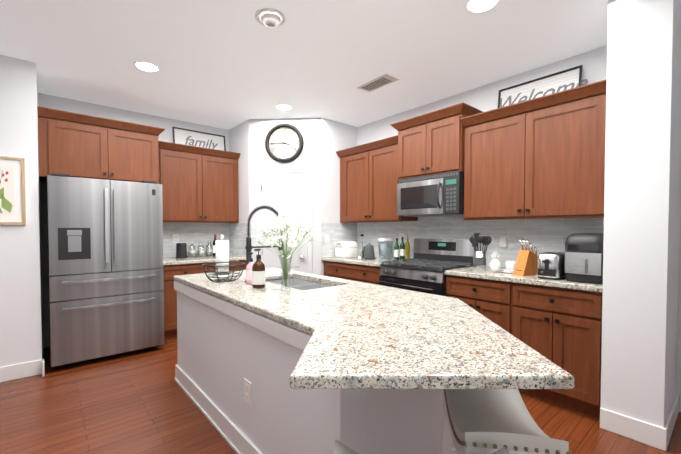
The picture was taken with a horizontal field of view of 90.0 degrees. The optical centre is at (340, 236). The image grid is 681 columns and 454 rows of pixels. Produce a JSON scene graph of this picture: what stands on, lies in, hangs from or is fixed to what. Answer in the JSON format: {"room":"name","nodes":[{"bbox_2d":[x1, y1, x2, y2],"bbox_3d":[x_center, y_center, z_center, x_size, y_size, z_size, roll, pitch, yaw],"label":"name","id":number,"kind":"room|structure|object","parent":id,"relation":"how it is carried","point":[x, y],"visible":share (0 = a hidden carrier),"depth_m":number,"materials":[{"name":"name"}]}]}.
{"room":"kitchen","nodes":[
{"label":"kitchen","id":0,"kind":"room"},
{"bbox_2d":[0,54,42,366],"bbox_3d":[-4.815,-0.109,1.233,5.580,2.740,0.120,-1,2,-41],"label":"wall","id":1,"kind":"structure","parent":0,"point":[21,326],"depth_m":2.92,"materials":[{"name":"paint"}]},
{"bbox_2d":[0,156,25,224],"bbox_3d":[-2.888,-0.386,2.786,0.455,0.570,0.026,-1,2,-41],"label":"framed art","id":2,"kind":"object","parent":1,"relation":"attached to","point":[12,194],"visible":1,"depth_m":2.88,"materials":[{"name":"white paper"}]},
{"bbox_2d":[38,93,228,347],"bbox_3d":[-1.964,-0.194,4.818,3.620,2.740,0.120,-1,2,-41],"label":"wall","id":3,"kind":"structure","parent":0,"point":[80,107],"depth_m":3.85,"materials":[{"name":"paint"}]},
{"bbox_2d":[37,106,164,183],"bbox_3d":[-2.592,-0.900,3.735,1.073,0.627,0.673,-1,2,-41],"label":"upper cabinet","id":4,"kind":"object","parent":3,"relation":"attached to","point":[76,145],"visible":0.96,"depth_m":3.46,"materials":[{"name":"brown wood"}]},
{"bbox_2d":[173,234,178,242],"bbox_3d":[-2.190,0.023,4.534,0.072,0.116,0.008,-1,2,-41],"label":"electrical outlet","id":5,"kind":"object","parent":3,"relation":"attached to","point":[175,238],"visible":1,"depth_m":4.53,"materials":[{"name":"white plastic"}]},
{"bbox_2d":[163,223,226,257],"bbox_3d":[-2.051,0.035,4.662,1.098,0.455,0.008,-1,2,-41],"label":"backsplash","id":6,"kind":"structure","parent":3,"relation":"attached to","point":[196,233],"depth_m":4.67,"materials":[{"name":"tile"}]},
{"bbox_2d":[158,141,240,222],"bbox_3d":[-1.909,-0.669,4.511,1.058,0.959,0.398,-1,2,-41],"label":"upper cabinet","id":7,"kind":"object","parent":3,"relation":"attached to","point":[199,184],"visible":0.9,"depth_m":4.39,"materials":[{"name":"brown wood"}]},
{"bbox_2d":[172,127,225,150],"bbox_3d":[-1.930,-1.305,4.691,0.700,0.300,0.020,-1,-6,-41],"label":"family sign","id":8,"kind":"object","parent":7,"relation":"on","point":[183,136],"visible":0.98,"depth_m":4.67,"materials":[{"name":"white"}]},
{"bbox_2d":[229,117,356,275],"bbox_3d":[-0.699,-0.196,4.949,1.328,2.738,1.328,-1,2,-41],"label":"wall","id":9,"kind":"structure","parent":0,"point":[324,139],"depth_m":4.50,"materials":[{"name":"paint"}]},
{"bbox_2d":[227,223,247,255],"bbox_3d":[-1.420,0.033,4.766,0.006,0.455,0.622,-1,2,-41],"label":"backsplash","id":10,"kind":"structure","parent":9,"relation":"attached to","point":[236,232],"depth_m":4.80,"materials":[{"name":"tile"}]},
{"bbox_2d":[257,167,311,273],"bbox_3d":[-0.737,0.140,4.455,0.730,2.090,0.086,0,1,4],"label":"door","id":11,"kind":"structure","parent":9,"relation":"attached to","point":[283,190],"depth_m":4.47,"materials":[{"name":"white"}]},
{"bbox_2d":[265,123,303,162],"bbox_3d":[-0.736,-1.226,4.442,0.509,0.509,0.044,0,1,4],"label":"wall clock","id":12,"kind":"object","parent":9,"relation":"attached to","point":[286,143],"visible":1,"depth_m":4.45,"materials":[{"name":"grey"}]},
{"bbox_2d":[325,234,328,242],"bbox_3d":[-0.178,0.023,4.510,0.072,0.116,0.008,-1,2,-41],"label":"electrical outlet","id":13,"kind":"object","parent":9,"relation":"attached to","point":[326,238],"visible":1,"depth_m":4.51,"materials":[{"name":"white plastic"}]},
{"bbox_2d":[321,223,358,256],"bbox_3d":[-0.015,0.035,4.659,0.620,0.455,0.008,-1,2,-41],"label":"backsplash","id":14,"kind":"structure","parent":9,"relation":"attached to","point":[337,232],"depth_m":4.61,"materials":[{"name":"tile"}]},
{"bbox_2d":[0,0,607,129],"bbox_3d":[-1.026,-1.513,0.567,10.500,0.100,10.500,-1,2,-41],"label":"ceiling","id":15,"kind":"structure","parent":0,"point":[227,64],"depth_m":2.75,"materials":[{"name":"paint"}]},
{"bbox_2d":[134,61,159,72],"bbox_3d":[-1.727,-1.516,3.038,0.199,0.011,0.199,-1,2,-41],"label":"recessed light","id":16,"kind":"object","parent":15,"relation":"in","point":[145,66],"visible":1,"depth_m":3.03,"materials":[{"name":"white"}]},
{"bbox_2d":[255,8,284,27],"bbox_3d":[-0.482,-1.479,2.329,0.199,0.051,0.199,-1,2,-41],"label":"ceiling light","id":17,"kind":"object","parent":15,"relation":"attached to","point":[271,17],"visible":1,"depth_m":2.30,"materials":[{"name":"white metal"}]},
{"bbox_2d":[275,104,291,110],"bbox_3d":[-0.672,-1.540,4.051,0.199,0.011,0.199,-1,2,-41],"label":"recessed light","id":18,"kind":"object","parent":15,"relation":"in","point":[284,107],"visible":1,"depth_m":4.03,"materials":[{"name":"white"}]},
{"bbox_2d":[356,74,398,92],"bbox_3d":[0.366,-1.524,3.388,0.190,0.011,0.400,-1,2,-41],"label":"ceiling vent","id":19,"kind":"object","parent":15,"relation":"in","point":[378,83],"visible":1,"depth_m":3.37,"materials":[{"name":"white metal"}]},
{"bbox_2d":[466,0,499,13],"bbox_3d":[0.911,-1.495,2.181,0.199,0.011,0.199,-1,2,-41],"label":"recessed light","id":20,"kind":"object","parent":15,"relation":"in","point":[477,6],"visible":1,"depth_m":2.20,"materials":[{"name":"white"}]},
{"bbox_2d":[0,337,680,453],"bbox_3d":[-1.026,1.326,0.635,10.500,0.100,10.500,-1,2,-41],"label":"floor","id":21,"kind":"structure","parent":0,"point":[139,401],"depth_m":2.34,"materials":[{"name":"brown wood"}]},
{"bbox_2d":[47,173,163,367],"bbox_3d":[-2.499,0.306,3.627,0.920,1.794,0.945,-1,2,-41],"label":"fridge","id":22,"kind":"object","parent":21,"relation":"on","point":[106,279],"visible":1,"depth_m":3.26,"materials":[{"name":"silver metal"}]},
{"bbox_2d":[162,260,245,338],"bbox_3d":[-1.833,0.749,4.441,1.078,0.873,0.654,-1,2,-41],"label":"base cabinet","id":23,"kind":"object","parent":21,"relation":"on","point":[170,272],"visible":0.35,"depth_m":3.96,"materials":[{"name":"brown wood"}]},
{"bbox_2d":[163,254,245,264],"bbox_3d":[-1.843,0.290,4.427,1.098,0.040,0.641,-1,2,-41],"label":"countertop","id":24,"kind":"structure","parent":23,"relation":"on","point":[187,260],"depth_m":4.19,"materials":[{"name":"stone"}]},
{"bbox_2d":[176,243,187,257],"bbox_3d":[-1.982,0.174,4.428,0.292,0.190,0.160,-1,2,-41],"label":"canister","id":25,"kind":"object","parent":24,"relation":"on","point":[181,250],"visible":0.98,"depth_m":4.33,"materials":[{"name":"black"}]},
{"bbox_2d":[188,241,194,256],"bbox_3d":[-1.994,0.162,4.562,0.091,0.208,0.093,-1,2,-41],"label":"canister","id":26,"kind":"object","parent":24,"relation":"on","point":[191,253],"visible":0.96,"depth_m":4.54,"materials":[{"name":"clear glass"}]},
{"bbox_2d":[197,242,203,256],"bbox_3d":[-1.903,0.165,4.641,0.091,0.198,0.093,-1,2,-41],"label":"canister","id":27,"kind":"object","parent":24,"relation":"on","point":[200,253],"visible":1,"depth_m":4.61,"materials":[{"name":"clear glass"}]},
{"bbox_2d":[206,240,212,255],"bbox_3d":[-1.822,0.153,4.730,0.091,0.218,0.093,-1,2,-41],"label":"canister","id":28,"kind":"object","parent":24,"relation":"on","point":[209,251],"visible":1,"depth_m":4.70,"materials":[{"name":"clear glass"}]},
{"bbox_2d":[213,234,216,255],"bbox_3d":[-1.723,0.113,4.691,0.075,0.300,0.075,-1,2,-41],"label":"wine bottle","id":29,"kind":"object","parent":24,"relation":"on","point":[214,245],"visible":0.77,"depth_m":4.66,"materials":[{"name":"black"}]},
{"bbox_2d":[174,278,456,453],"bbox_3d":[-0.356,0.808,2.387,0.943,0.851,2.175,-1,2,-41],"label":"kitchen island","id":30,"kind":"object","parent":21,"relation":"on","point":[225,348],"visible":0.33,"depth_m":1.69,"materials":[{"name":"paint"}]},
{"bbox_2d":[244,378,251,405],"bbox_3d":[-0.512,0.854,1.874,0.008,0.125,0.085,-1,2,-41],"label":"outlet","id":31,"kind":"object","parent":30,"relation":"attached to","point":[247,391],"visible":1,"depth_m":1.86,"materials":[{"name":"white plastic"}]},
{"bbox_2d":[174,267,573,388],"bbox_3d":[-0.249,0.472,2.041,1.282,0.246,2.842,-1,2,-41],"label":"island countertop","id":32,"kind":"structure","parent":30,"relation":"on","point":[367,335],"depth_m":1.25,"materials":[{"name":"stone"}]},
{"bbox_2d":[212,235,231,276],"bbox_3d":[-0.989,0.156,2.849,0.159,0.346,0.159,-1,2,-41],"label":"paper towel holder","id":33,"kind":"object","parent":32,"relation":"on","point":[222,250],"visible":0.94,"depth_m":2.81,"materials":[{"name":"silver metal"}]},
{"bbox_2d":[202,260,244,281],"bbox_3d":[-0.889,0.264,2.593,0.308,0.139,0.388,0,1,9],"label":"wire basket","id":34,"kind":"object","parent":32,"relation":"on","point":[224,279],"visible":1,"depth_m":2.58,"materials":[{"name":"black metal"}]},
{"bbox_2d":[246,252,252,283],"bbox_3d":[-0.649,0.225,2.450,0.072,0.226,0.079,0,1,19],"label":"soap bottle","id":35,"kind":"object","parent":32,"relation":"on","point":[249,273],"visible":0.75,"depth_m":2.44,"materials":[{"name":"pink plastic"}]},
{"bbox_2d":[252,249,265,287],"bbox_3d":[-0.553,0.210,2.299,0.087,0.263,0.094,0,1,9],"label":"soap bottle","id":36,"kind":"object","parent":32,"relation":"on","point":[258,273],"visible":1,"depth_m":2.27,"materials":[{"name":"brown glass"}]},
{"bbox_2d":[245,205,282,281],"bbox_3d":[-0.576,0.044,2.622,0.329,0.581,0.106,-1,2,-41],"label":"faucet","id":37,"kind":"object","parent":32,"relation":"on","point":[248,247],"visible":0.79,"depth_m":2.55,"materials":[{"name":"black metal"}]},
{"bbox_2d":[251,212,321,290],"bbox_3d":[-0.340,0.092,2.211,0.429,0.504,0.422,-1,2,-41],"label":"flowers","id":38,"kind":"object","parent":32,"relation":"on","point":[281,224],"visible":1,"depth_m":2.17,"materials":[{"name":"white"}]},
{"bbox_2d":[324,261,381,284],"bbox_3d":[0.334,0.752,4.287,0.654,0.873,1.053,-1,2,-41],"label":"base cabinet","id":39,"kind":"object","parent":21,"relation":"on","point":[361,273],"visible":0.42,"depth_m":4.04,"materials":[{"name":"brown wood"}]},
{"bbox_2d":[322,255,399,266],"bbox_3d":[0.337,0.294,4.279,0.641,0.040,1.053,-1,2,-41],"label":"countertop","id":40,"kind":"structure","parent":39,"relation":"on","point":[377,262],"depth_m":4.14,"materials":[{"name":"stone"}]},
{"bbox_2d":[335,241,357,257],"bbox_3d":[0.077,0.160,4.525,0.273,0.214,0.274,-1,2,-41],"label":"rice cooker","id":41,"kind":"object","parent":40,"relation":"on","point":[346,249],"visible":1,"depth_m":4.42,"materials":[{"name":"white plastic"}]},
{"bbox_2d":[363,243,375,258],"bbox_3d":[0.352,0.172,4.250,0.159,0.203,0.182,-1,2,-41],"label":"kettle","id":42,"kind":"object","parent":40,"relation":"on","point":[368,250],"visible":1,"depth_m":4.19,"materials":[{"name":"grey metal"}]},
{"bbox_2d":[378,238,392,258],"bbox_3d":[0.575,0.144,4.267,0.238,0.258,0.124,-1,2,-41],"label":"water pitcher","id":43,"kind":"object","parent":40,"relation":"on","point":[383,243],"visible":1,"depth_m":4.21,"materials":[{"name":"plastic"}]},
{"bbox_2d":[394,238,398,258],"bbox_3d":[0.694,0.145,4.198,0.064,0.260,0.064,-1,2,-41],"label":"bottle","id":44,"kind":"object","parent":40,"relation":"on","point":[396,251],"visible":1,"depth_m":4.17,"materials":[{"name":"green glass"}]},
{"bbox_2d":[400,237,404,259],"bbox_3d":[0.753,0.139,4.136,0.060,0.275,0.060,-1,2,-41],"label":"bottle","id":45,"kind":"object","parent":40,"relation":"on","point":[402,250],"visible":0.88,"depth_m":4.12,"materials":[{"name":"green glass"}]},
{"bbox_2d":[405,235,409,258],"bbox_3d":[0.801,0.120,4.072,0.053,0.315,0.053,-1,2,-41],"label":"oil bottle","id":46,"kind":"object","parent":40,"relation":"on","point":[407,250],"visible":0.85,"depth_m":4.05,"materials":[{"name":"yellow glass"}]},
{"bbox_2d":[333,439,509,453],"bbox_3d":[0.204,0.916,0.813,0.512,0.709,0.315,0,1,4],"label":"stool","id":47,"kind":"object","parent":21,"relation":"on","point":[340,448],"visible":1,"depth_m":0.92,"materials":[{"name":"white"}]},
{"bbox_2d":[379,238,476,295],"bbox_3d":[0.887,0.616,3.551,0.711,1.179,0.758,-1,2,-41],"label":"range","id":48,"kind":"object","parent":21,"relation":"on","point":[427,265],"visible":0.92,"depth_m":3.49,"materials":[{"name":"silver metal"}]},
{"bbox_2d":[440,389,570,453],"bbox_3d":[0.535,0.907,1.203,0.315,0.709,0.512,0,1,9],"label":"stool","id":49,"kind":"object","parent":21,"relation":"on","point":[482,421],"visible":0.79,"depth_m":1.16,"materials":[{"name":"white leather"}]},
{"bbox_2d":[446,275,602,417],"bbox_3d":[1.559,0.786,2.864,0.654,0.873,1.163,-1,2,-41],"label":"base cabinet","id":50,"kind":"object","parent":21,"relation":"on","point":[561,328],"visible":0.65,"depth_m":2.45,"materials":[{"name":"brown wood"}]},
{"bbox_2d":[444,266,602,292],"bbox_3d":[1.562,0.328,2.856,0.641,0.040,1.163,-1,2,-41],"label":"countertop","id":51,"kind":"structure","parent":50,"relation":"on","point":[487,274],"depth_m":2.63,"materials":[{"name":"stone"}]},
{"bbox_2d":[469,233,491,270],"bbox_3d":[1.262,0.133,3.074,0.133,0.337,0.184,-1,2,-41],"label":"utensil crock","id":52,"kind":"object","parent":51,"relation":"on","point":[480,255],"visible":1,"depth_m":3.03,"materials":[{"name":"silver metal"}]},
{"bbox_2d":[490,251,500,271],"bbox_3d":[1.341,0.210,2.949,0.081,0.188,0.081,-1,2,-41],"label":"decor","id":53,"kind":"object","parent":51,"relation":"on","point":[495,265],"visible":0.98,"depth_m":2.93,"materials":[{"name":"white ceramic"}]},
{"bbox_2d":[500,261,515,272],"bbox_3d":[1.471,0.257,2.936,0.169,0.095,0.169,-1,2,-41],"label":"bowl","id":54,"kind":"object","parent":51,"relation":"on","point":[509,266],"visible":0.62,"depth_m":2.90,"materials":[{"name":"white ceramic"}]},
{"bbox_2d":[513,239,537,275],"bbox_3d":[1.535,0.163,2.797,0.220,0.291,0.090,-1,2,-26],"label":"knife block","id":55,"kind":"object","parent":51,"relation":"on","point":[526,263],"visible":1,"depth_m":2.76,"materials":[{"name":"brown wood"}]},
{"bbox_2d":[537,252,564,279],"bbox_3d":[1.625,0.215,2.606,0.303,0.194,0.170,-1,2,-41],"label":"toaster","id":56,"kind":"object","parent":51,"relation":"on","point":[550,265],"visible":0.9,"depth_m":2.51,"materials":[{"name":"silver metal"}]},
{"bbox_2d":[565,233,603,283],"bbox_3d":[1.792,0.144,2.458,0.387,0.345,0.254,-1,2,-41],"label":"air fryer","id":57,"kind":"object","parent":51,"relation":"on","point":[583,257],"visible":0.79,"depth_m":2.35,"materials":[{"name":"black"}]},
{"bbox_2d":[357,45,680,401],"bbox_3d":[2.352,-0.139,2.517,0.120,2.740,9.000,-1,2,-41],"label":"wall","id":58,"kind":"structure","parent":0,"point":[593,62],"depth_m":3.33,"materials":[{"name":"paint"}]},
{"bbox_2d":[336,135,417,222],"bbox_3d":[0.432,-0.665,4.335,0.398,0.959,1.058,-1,2,-41],"label":"upper cabinet","id":59,"kind":"object","parent":58,"relation":"attached to","point":[368,180],"visible":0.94,"depth_m":4.18,"materials":[{"name":"brown wood"}]},
{"bbox_2d":[399,233,403,241],"bbox_3d":[0.764,0.009,4.255,0.008,0.116,0.072,-1,2,-41],"label":"electrical outlet","id":60,"kind":"object","parent":58,"relation":"attached to","point":[400,236],"visible":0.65,"depth_m":4.26,"materials":[{"name":"white plastic"}]},
{"bbox_2d":[390,102,482,179],"bbox_3d":[1.010,-0.942,3.618,0.448,0.617,0.878,-1,2,-41],"label":"upper cabinet","id":61,"kind":"object","parent":58,"relation":"attached to","point":[430,143],"visible":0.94,"depth_m":3.45,"materials":[{"name":"brown wood"}]},
{"bbox_2d":[397,171,463,216],"bbox_3d":[1.006,-0.431,3.628,0.453,0.405,0.758,-1,2,-41],"label":"microwave","id":62,"kind":"object","parent":61,"relation":"attached to","point":[434,195],"visible":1,"depth_m":3.46,"materials":[{"name":"silver metal"}]},
{"bbox_2d":[359,216,603,266],"bbox_3d":[1.209,0.028,3.748,0.008,0.513,2.986,-1,2,-41],"label":"backsplash","id":63,"kind":"structure","parent":58,"relation":"attached to","point":[541,236],"depth_m":3.39,"materials":[{"name":"tile"}]},
{"bbox_2d":[500,236,507,247],"bbox_3d":[1.575,0.047,3.291,0.036,0.116,0.072,-1,2,-41],"label":"electrical outlet","id":64,"kind":"object","parent":58,"relation":"attached to","point":[503,241],"visible":0.98,"depth_m":3.28,"materials":[{"name":"white plastic"}]},
{"bbox_2d":[460,79,605,219],"bbox_3d":[1.643,-0.632,2.929,0.398,0.959,1.110,-1,2,-41],"label":"upper cabinet","id":65,"kind":"object","parent":58,"relation":"attached to","point":[542,157],"visible":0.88,"depth_m":2.75,"materials":[{"name":"brown wood"}]},
{"bbox_2d":[497,65,587,107],"bbox_3d":[1.763,-1.265,3.023,0.020,0.300,0.724,9,-5,-40],"label":"welcome sign","id":66,"kind":"object","parent":65,"relation":"on","point":[567,79],"visible":0.71,"depth_m":3.00,"materials":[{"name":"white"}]},
{"bbox_2d":[600,0,680,427],"bbox_3d":[2.037,-0.133,2.286,0.653,2.738,0.300,-1,2,-41],"label":"column","id":67,"kind":"structure","parent":0,"point":[641,241],"depth_m":2.07,"materials":[{"name":"paint"}]},
{"bbox_3d":[-0.825,-0.061,-0.782,9.000,2.740,8.140,-1,2,-41],"label":"wall","id":68,"kind":"structure","parent":0,"visible":0},
{"bbox_2d":[0,359,44,382],"bbox_3d":[-4.756,1.197,1.208,5.595,0.130,0.040,-1,2,-41],"label":"baseboard","id":69,"kind":"structure","parent":68,"relation":"attached to","point":[32,368],"depth_m":2.94,"materials":[{"name":"white paint"}]},
{"bbox_2d":[600,408,660,448],"bbox_3d":[1.786,1.176,2.101,0.019,0.130,0.300,-1,2,-41],"label":"baseboard","id":70,"kind":"structure","parent":68,"relation":"attached to","point":[652,435],"depth_m":2.09,"materials":[{"name":"white wood"}]},
{"bbox_2d":[660,393,680,450],"bbox_3d":[2.126,1.174,2.181,0.640,0.130,0.021,-1,2,-41],"label":"baseboard","id":71,"kind":"structure","parent":68,"relation":"attached to","point":[666,432],"depth_m":2.09,"materials":[{"name":"white"}]}
]}

